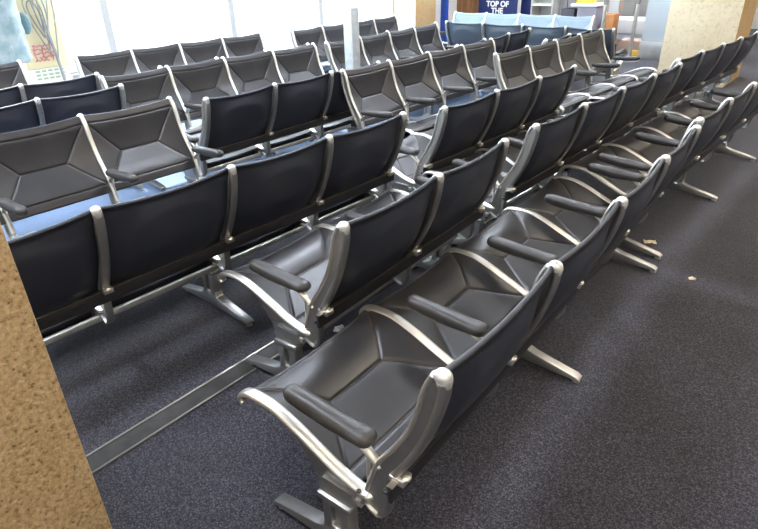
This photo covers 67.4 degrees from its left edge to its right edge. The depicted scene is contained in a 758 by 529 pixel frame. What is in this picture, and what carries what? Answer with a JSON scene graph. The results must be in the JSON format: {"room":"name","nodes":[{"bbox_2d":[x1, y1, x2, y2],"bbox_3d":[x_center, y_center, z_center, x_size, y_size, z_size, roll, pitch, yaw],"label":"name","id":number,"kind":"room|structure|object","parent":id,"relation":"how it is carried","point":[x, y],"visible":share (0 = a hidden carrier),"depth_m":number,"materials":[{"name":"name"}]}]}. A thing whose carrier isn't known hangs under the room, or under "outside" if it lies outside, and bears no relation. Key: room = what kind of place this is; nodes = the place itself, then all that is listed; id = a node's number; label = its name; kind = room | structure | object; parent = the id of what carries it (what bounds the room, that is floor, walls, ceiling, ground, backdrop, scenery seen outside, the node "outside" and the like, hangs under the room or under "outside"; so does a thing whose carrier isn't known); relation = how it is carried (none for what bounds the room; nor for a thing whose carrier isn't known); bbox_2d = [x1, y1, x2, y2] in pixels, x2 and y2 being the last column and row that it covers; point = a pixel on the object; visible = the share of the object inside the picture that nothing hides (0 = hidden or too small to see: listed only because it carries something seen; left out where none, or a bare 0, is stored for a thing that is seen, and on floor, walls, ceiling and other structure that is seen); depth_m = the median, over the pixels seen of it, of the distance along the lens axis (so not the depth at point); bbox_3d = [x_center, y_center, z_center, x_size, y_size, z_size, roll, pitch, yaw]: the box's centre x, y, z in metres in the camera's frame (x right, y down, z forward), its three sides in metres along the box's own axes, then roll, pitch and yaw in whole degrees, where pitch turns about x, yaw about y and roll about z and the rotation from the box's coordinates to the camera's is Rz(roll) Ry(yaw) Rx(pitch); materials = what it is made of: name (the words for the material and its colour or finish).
{"room":"airport terminal","nodes":[
{"label":"airport terminal","id":0,"kind":"room"},
{"bbox_2d":[1,29,757,528],"bbox_3d":[3.077,-1.104,5.454,12.300,0.100,22.100,20,35,35],"label":"floor","id":1,"kind":"structure","parent":0,"point":[658,429],"depth_m":2.33,"materials":[{"name":"carpet"}]},
{"bbox_2d":[0,60,29,88],"bbox_3d":[-4.012,-1.079,4.745,0.754,0.854,2.478,20,35,35],"label":"bench","id":2,"kind":"object","parent":1,"relation":"on","point":[12,74],"visible":0.1,"depth_m":5.52,"materials":[{"name":"black leather"}]},
{"bbox_2d":[0,72,101,107],"bbox_3d":[-3.402,-0.893,4.364,0.754,0.854,2.478,21,35,36],"label":"bench","id":3,"kind":"object","parent":1,"relation":"on","point":[20,93],"visible":0.12,"depth_m":4.52,"materials":[{"name":"black leather"}]},
{"bbox_2d":[0,223,111,528],"bbox_3d":[-1.350,-0.527,0.749,0.565,3.500,0.988,20,35,35],"label":"concrete pillar","id":4,"kind":"structure","parent":1,"relation":"on","point":[47,481],"depth_m":1.40,"materials":[{"name":"beige concrete"}]},
{"bbox_2d":[0,84,144,190],"bbox_3d":[-2.972,-0.638,3.863,0.754,0.854,2.478,21,35,36],"label":"bench","id":5,"kind":"object","parent":1,"relation":"on","point":[37,112],"visible":0.24,"depth_m":3.99,"materials":[{"name":"black leather"}]},
{"bbox_2d":[0,96,223,239],"bbox_3d":[-1.889,-0.199,2.982,0.754,0.854,2.478,21,35,35],"label":"bench","id":6,"kind":"object","parent":1,"relation":"on","point":[44,168],"visible":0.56,"depth_m":3.40,"materials":[{"name":"black leather"}]},
{"bbox_2d":[73,32,264,76],"bbox_3d":[-2.048,-2.099,6.569,0.754,0.854,2.478,20,35,35],"label":"bench","id":7,"kind":"object","parent":1,"relation":"on","point":[129,61],"visible":0.23,"depth_m":6.48,"materials":[{"name":"black leather"}]},
{"bbox_2d":[7,111,406,345],"bbox_3d":[-0.898,-0.157,2.853,0.754,0.854,2.478,21,35,36],"label":"bench","id":8,"kind":"object","parent":1,"relation":"on","point":[83,270],"visible":0.94,"depth_m":2.49,"materials":[{"name":"black leather"}]},
{"bbox_2d":[99,43,324,190],"bbox_3d":[-1.206,-1.499,5.396,0.754,0.854,2.478,20,35,35],"label":"bench","id":9,"kind":"object","parent":1,"relation":"on","point":[187,85],"visible":0.38,"depth_m":5.32,"materials":[{"name":"black leather"}]},
{"bbox_2d":[157,43,309,122],"bbox_3d":[-1.616,-1.810,6.002,0.754,0.854,1.881,20,35,35],"label":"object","id":10,"kind":"object","parent":1,"relation":"on","point":[306,44],"visible":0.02,"depth_m":5.66,"materials":[{"name":"grey metal"}]},
{"bbox_2d":[184,61,379,183],"bbox_3d":[-0.839,-1.161,4.741,0.754,0.854,1.881,20,35,35],"label":"bench","id":11,"kind":"object","parent":1,"relation":"on","point":[266,120],"visible":0.84,"depth_m":4.32,"materials":[{"name":"black leather"}]},
{"bbox_2d":[86,205,511,473],"bbox_3d":[-0.842,0.605,2.316,0.104,0.007,5.600,20,35,35],"label":"trim","id":12,"kind":"structure","parent":1,"relation":"on","point":[141,432],"depth_m":2.32,"materials":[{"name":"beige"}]},
{"bbox_2d":[333,324,343,331],"bbox_3d":[-0.187,0.312,2.811,0.072,0.031,0.045,4,28,10],"label":"paper scrap","id":13,"kind":"object","parent":1,"relation":"on","point":[336,328],"visible":0.5,"depth_m":2.82,"materials":[{"name":"white paper"}]},
{"bbox_2d":[290,15,399,73],"bbox_3d":[-0.164,-3.127,8.411,0.754,0.854,2.478,18,34,33],"label":"bench","id":14,"kind":"object","parent":1,"relation":"on","point":[319,35],"visible":0.22,"depth_m":8.11,"materials":[{"name":"black leather"}]},
{"bbox_2d":[343,7,360,69],"bbox_3d":[-0.247,-1.799,5.490,0.240,1.250,0.240,20,35,35],"label":"square post","id":15,"kind":"object","parent":1,"relation":"on","point":[350,14],"visible":0.44,"depth_m":5.28,"materials":[{"name":"white metal"}]},
{"bbox_2d":[218,138,509,374],"bbox_3d":[-0.031,-0.090,2.683,0.754,0.854,1.284,18,34,33],"label":"bench","id":16,"kind":"object","parent":1,"relation":"on","point":[306,285],"visible":1,"depth_m":2.35,"materials":[{"name":"black leather"}]},
{"bbox_2d":[324,22,454,124],"bbox_3d":[0.405,-2.478,7.159,0.754,0.854,2.478,17,33,31],"label":"bench","id":17,"kind":"object","parent":1,"relation":"on","point":[413,41],"visible":0.41,"depth_m":7.18,"materials":[{"name":"black leather"}]},
{"bbox_2d":[382,0,435,29],"bbox_3d":[0.540,-5.582,10.177,0.770,3.500,0.640,20,35,35],"label":"concrete pillar","id":18,"kind":"structure","parent":1,"relation":"on","point":[409,13],"depth_m":10.38,"materials":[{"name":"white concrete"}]},
{"bbox_2d":[340,38,496,138],"bbox_3d":[0.747,-1.556,5.405,0.754,0.854,2.478,20,35,35],"label":"bench","id":19,"kind":"object","parent":1,"relation":"on","point":[376,93],"visible":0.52,"depth_m":5.22,"materials":[{"name":"black leather"}]},
{"bbox_2d":[440,0,448,41],"bbox_3d":[1.305,-5.607,11.147,0.130,2.600,0.100,20,35,35],"label":"post","id":20,"kind":"object","parent":1,"relation":"on","point":[444,3],"visible":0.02,"depth_m":11.42,"materials":[{"name":"blue plastic"}]},
{"bbox_2d":[237,125,701,528],"bbox_3d":[0.592,0.042,2.403,0.754,0.854,2.478,19,34,33],"label":"bench","id":21,"kind":"object","parent":1,"relation":"on","point":[369,407],"visible":1,"depth_m":1.90,"materials":[{"name":"black leather"}]},
{"bbox_2d":[409,28,531,120],"bbox_3d":[1.063,-2.312,6.814,0.754,0.854,1.881,18,34,33],"label":"bench","id":22,"kind":"object","parent":1,"relation":"on","point":[510,42],"visible":0.22,"depth_m":6.72,"materials":[{"name":"leather"}]},
{"bbox_2d":[391,64,577,192],"bbox_3d":[0.718,-0.993,4.346,0.754,0.854,1.881,21,35,36],"label":"bench","id":23,"kind":"object","parent":1,"relation":"on","point":[460,130],"visible":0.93,"depth_m":3.89,"materials":[{"name":"black leather"}]},
{"bbox_2d":[457,0,517,12],"bbox_3d":[2.131,-5.620,11.235,1.396,2.500,0.080,20,35,35],"label":"wall","id":24,"kind":"structure","parent":1,"relation":"on","point":[465,6],"depth_m":11.65,"materials":[{"name":"brown wood"}]},
{"bbox_2d":[478,0,517,13],"bbox_3d":[2.301,-5.237,10.932,0.880,2.100,0.240,20,35,35],"label":"banner","id":25,"kind":"object","parent":1,"relation":"on","point":[490,6],"visible":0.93,"depth_m":11.03,"materials":[{"name":"blue fabric"}]},
{"bbox_2d":[440,11,594,49],"bbox_3d":[2.015,-3.475,8.957,2.478,0.854,0.754,20,35,35],"label":"bench","id":26,"kind":"object","parent":1,"relation":"on","point":[555,20],"visible":0.18,"depth_m":8.96,"materials":[{"name":"blue leather"}]},
{"bbox_2d":[520,0,530,14],"bbox_3d":[2.945,-5.187,11.020,0.240,1.900,0.300,20,35,35],"label":"tall cabinet","id":27,"kind":"object","parent":1,"relation":"on","point":[525,4],"visible":0.02,"depth_m":11.00,"materials":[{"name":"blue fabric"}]},
{"bbox_2d":[445,20,625,93],"bbox_3d":[2.127,-2.923,7.912,2.478,0.854,0.754,20,35,35],"label":"bench","id":28,"kind":"object","parent":1,"relation":"on","point":[456,33],"visible":0.21,"depth_m":7.56,"materials":[{"name":"leather"}]},
{"bbox_2d":[530,0,559,14],"bbox_3d":[3.192,-5.023,10.805,0.440,1.800,0.403,20,35,35],"label":"shelf unit","id":29,"kind":"object","parent":1,"relation":"on","point":[538,7],"visible":0.14,"depth_m":10.88,"materials":[{"name":"grey laminate"}]},
{"bbox_2d":[422,62,682,244],"bbox_3d":[1.349,-0.897,4.133,0.754,0.854,2.478,21,36,36],"label":"bench","id":30,"kind":"object","parent":1,"relation":"on","point":[536,154],"visible":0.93,"depth_m":3.56,"materials":[{"name":"black leather"}]},
{"bbox_2d":[542,28,591,43],"bbox_3d":[1.900,-2.347,6.838,0.754,0.854,1.284,21,35,35],"label":"bench","id":31,"kind":"object","parent":1,"relation":"on","point":[569,35],"visible":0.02,"depth_m":6.42,"materials":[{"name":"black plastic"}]},
{"bbox_2d":[558,0,577,15],"bbox_3d":[3.647,-5.137,10.356,0.630,2.400,0.060,20,35,35],"label":"screen","id":32,"kind":"object","parent":1,"relation":"on","point":[563,3],"visible":0.02,"depth_m":10.61,"materials":[{"name":"grey metal"}]},
{"bbox_2d":[561,8,577,16],"bbox_3d":[3.483,-4.282,10.460,0.260,0.800,0.250,20,35,35],"label":"waste bin","id":33,"kind":"object","parent":1,"relation":"on","point":[572,12],"visible":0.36,"depth_m":10.21,"materials":[{"name":"grey plastic"}]},
{"bbox_2d":[493,28,656,113],"bbox_3d":[2.139,-1.907,5.996,0.754,0.854,2.478,21,36,36],"label":"bench","id":34,"kind":"object","parent":1,"relation":"on","point":[588,51],"visible":0.72,"depth_m":6.01,"materials":[{"name":"black leather"}]},
{"bbox_2d":[571,2,603,28],"bbox_3d":[3.753,-4.265,10.325,0.480,0.885,0.460,20,35,35],"label":"countertop","id":35,"kind":"structure","parent":1,"relation":"on","point":[596,8],"depth_m":10.03,"materials":[{"name":"grey laminate"}]},
{"bbox_2d":[576,0,596,2],"bbox_3d":[3.725,-4.826,10.151,0.280,0.260,0.250,20,35,35],"label":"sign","id":36,"kind":"object","parent":35,"relation":"on","point":[577,1],"visible":1,"depth_m":10.12,"materials":[{"name":"yellow plastic"}]},
{"bbox_2d":[571,2,603,6],"bbox_3d":[3.743,-4.636,10.129,0.480,0.045,0.460,20,35,35],"label":"countertop","id":37,"kind":"structure","parent":35,"relation":"on","point":[596,4],"depth_m":10.00,"materials":[{"name":"white paint"}]},
{"bbox_2d":[600,0,608,28],"bbox_3d":[3.804,-3.995,9.686,0.350,1.005,0.350,20,35,35],"label":"barrier post","id":38,"kind":"object","parent":1,"relation":"on","point":[606,2],"visible":0.31,"depth_m":9.54,"materials":[{"name":"grey metal"}]},
{"bbox_2d":[604,13,619,40],"bbox_3d":[4.123,-4.119,10.206,0.190,0.720,0.300,20,35,35],"label":"case","id":39,"kind":"object","parent":1,"relation":"on","point":[612,19],"visible":0.36,"depth_m":10.00,"materials":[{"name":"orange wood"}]},
{"bbox_2d":[608,0,620,12],"bbox_3d":[5.668,-7.260,13.081,0.240,3.500,0.300,20,35,35],"label":"wall column","id":40,"kind":"structure","parent":1,"relation":"on","point":[614,5],"depth_m":13.54,"materials":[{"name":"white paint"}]},
{"bbox_2d":[619,0,623,15],"bbox_3d":[5.919,-7.168,12.896,0.390,3.500,0.300,20,35,35],"label":"wall column","id":41,"kind":"structure","parent":1,"relation":"on","point":[621,1],"depth_m":13.45,"materials":[{"name":"beige"}]},
{"bbox_2d":[616,38,641,52],"bbox_3d":[4.847,-4.152,10.765,0.550,0.220,0.400,20,35,35],"label":"carton","id":42,"kind":"object","parent":1,"relation":"on","point":[624,42],"visible":0.37,"depth_m":10.69,"materials":[{"name":"beige cardboard"}]},
{"bbox_2d":[615,16,644,43],"bbox_3d":[5.222,-4.857,11.799,1.350,0.480,0.800,20,35,35],"label":"cart","id":43,"kind":"object","parent":1,"relation":"on","point":[625,23],"visible":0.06,"depth_m":11.47,"materials":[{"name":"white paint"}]},
{"bbox_2d":[623,0,640,61],"bbox_3d":[4.338,-4.001,9.669,0.350,1.005,0.350,20,35,35],"label":"barrier post","id":44,"kind":"object","parent":1,"relation":"on","point":[638,2],"visible":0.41,"depth_m":9.65,"materials":[{"name":"grey metal"}]},
{"bbox_2d":[631,50,638,55],"bbox_3d":[4.578,-3.775,10.176,0.160,0.120,0.080,20,35,35],"label":"floor marker","id":45,"kind":"object","parent":1,"relation":"on","point":[634,52],"visible":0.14,"depth_m":10.13,"materials":[{"name":"yellow plastic"}]},
{"bbox_2d":[622,0,648,16],"bbox_3d":[5.927,-6.013,11.892,1.380,2.400,0.090,20,35,35],"label":"screen","id":46,"kind":"object","parent":1,"relation":"on","point":[629,6],"visible":0.02,"depth_m":12.40,"materials":[{"name":"grey laminate"}]},
{"bbox_2d":[643,239,656,244],"bbox_3d":[1.714,-0.146,3.587,0.072,0.021,0.045,4,28,10],"label":"paper scrap","id":47,"kind":"object","parent":1,"relation":"on","point":[653,242],"visible":1,"depth_m":3.58,"materials":[{"name":"beige paper"}]},
{"bbox_2d":[559,82,757,259],"bbox_3d":[2.229,-0.936,4.163,0.754,0.854,2.478,22,36,37],"label":"bench","id":48,"kind":"object","parent":1,"relation":"on","point":[638,150],"visible":0.85,"depth_m":3.81,"materials":[{"name":"black leather"}]},
{"bbox_2d":[586,31,757,121],"bbox_3d":[3.057,-1.858,5.857,0.754,0.854,2.478,23,37,38],"label":"bench","id":49,"kind":"object","parent":1,"relation":"on","point":[702,72],"visible":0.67,"depth_m":5.54,"materials":[{"name":"black leather"}]},
{"bbox_2d":[657,0,757,87],"bbox_3d":[4.601,-4.251,7.465,0.880,3.500,0.990,20,35,35],"label":"concrete pillar","id":50,"kind":"structure","parent":1,"relation":"on","point":[693,26],"depth_m":7.63,"materials":[{"name":"beige concrete"}]},
{"bbox_2d":[321,0,520,64],"bbox_3d":[-1.663,-4.382,8.029,0.200,3.500,22.000,20,35,35],"label":"wall","id":51,"kind":"structure","parent":0,"point":[452,3],"depth_m":11.64,"materials":[{"name":"grey"}]},
{"bbox_2d":[95,0,117,52],"bbox_3d":[-3.752,-3.105,5.801,0.100,3.070,1.750,20,35,35],"label":"window frame","id":52,"kind":"structure","parent":51,"relation":"in","point":[101,5],"depth_m":6.65,"materials":[{"name":"grey metal"}]},
{"bbox_2d":[223,0,237,36],"bbox_3d":[-2.626,-3.768,6.995,0.100,3.070,1.790,20,35,35],"label":"window frame","id":53,"kind":"structure","parent":51,"relation":"in","point":[228,4],"depth_m":7.89,"materials":[{"name":"grey metal"}]},
{"bbox_2d":[314,0,323,26],"bbox_3d":[-1.504,-4.430,8.185,0.100,3.070,1.740,20,35,35],"label":"window frame","id":54,"kind":"structure","parent":51,"relation":"in","point":[319,17],"depth_m":9.08,"materials":[{"name":"grey metal"}]},
{"bbox_2d":[391,0,393,16],"bbox_3d":[-0.359,-5.112,9.413,0.080,3.070,1.883,20,35,35],"label":"window","id":55,"kind":"structure","parent":51,"relation":"in","point":[392,1],"depth_m":10.43,"materials":[{"name":"grey glass"}]},
{"bbox_2d":[638,0,670,60],"bbox_3d":[5.232,-5.046,8.932,1.470,3.500,0.512,20,35,35],"label":"wall panel","id":56,"kind":"object","parent":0,"point":[651,43],"visible":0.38,"depth_m":9.67,"materials":[{"name":"grey metal"}]},
{"bbox_2d":[597,0,757,28],"bbox_3d":[10.032,-6.818,12.029,12.300,3.500,0.100,20,35,35],"label":"wall","id":57,"kind":"structure","parent":0,"point":[755,20],"depth_m":13.55,"materials":[{"name":"grey paint"}]},
{"label":"outside","id":58,"kind":"structure","parent":0,"visible":0},
{"bbox_2d":[56,0,382,62],"bbox_3d":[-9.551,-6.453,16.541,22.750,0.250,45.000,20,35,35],"label":"window","id":59,"kind":"structure","parent":58,"point":[160,25],"depth_m":20.15,"materials":[{"name":"white glass"}]},
{"bbox_2d":[0,0,32,64],"bbox_3d":[-4.801,-3.363,6.820,0.697,3.180,0.680,-3,28,-3],"label":"duct","id":60,"kind":"object","parent":59,"relation":"on","point":[14,46],"visible":0.93,"depth_m":6.98,"materials":[{"name":"teal plastic"}]},
{"bbox_2d":[21,0,66,80],"bbox_3d":[-4.583,-3.088,7.850,0.367,1.700,0.107,-17,32,-27],"label":"hanging cable","id":61,"kind":"object","parent":59,"relation":"on","point":[48,36],"visible":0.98,"depth_m":7.76,"materials":[{"name":"grey plastic"}]},
{"bbox_2d":[16,0,79,83],"bbox_3d":[-4.794,-3.739,7.721,0.384,3.000,0.760,20,35,35],"label":"tall cabinet","id":62,"kind":"object","parent":59,"relation":"on","point":[43,68],"visible":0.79,"depth_m":7.95,"materials":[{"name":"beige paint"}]},
{"bbox_2d":[35,67,66,80],"bbox_3d":[-4.660,-2.711,8.077,0.003,0.125,0.400,20,35,35],"label":"print","id":63,"kind":"object","parent":62,"relation":"attached to","point":[41,73],"depth_m":8.06,"materials":[{"name":"green"}]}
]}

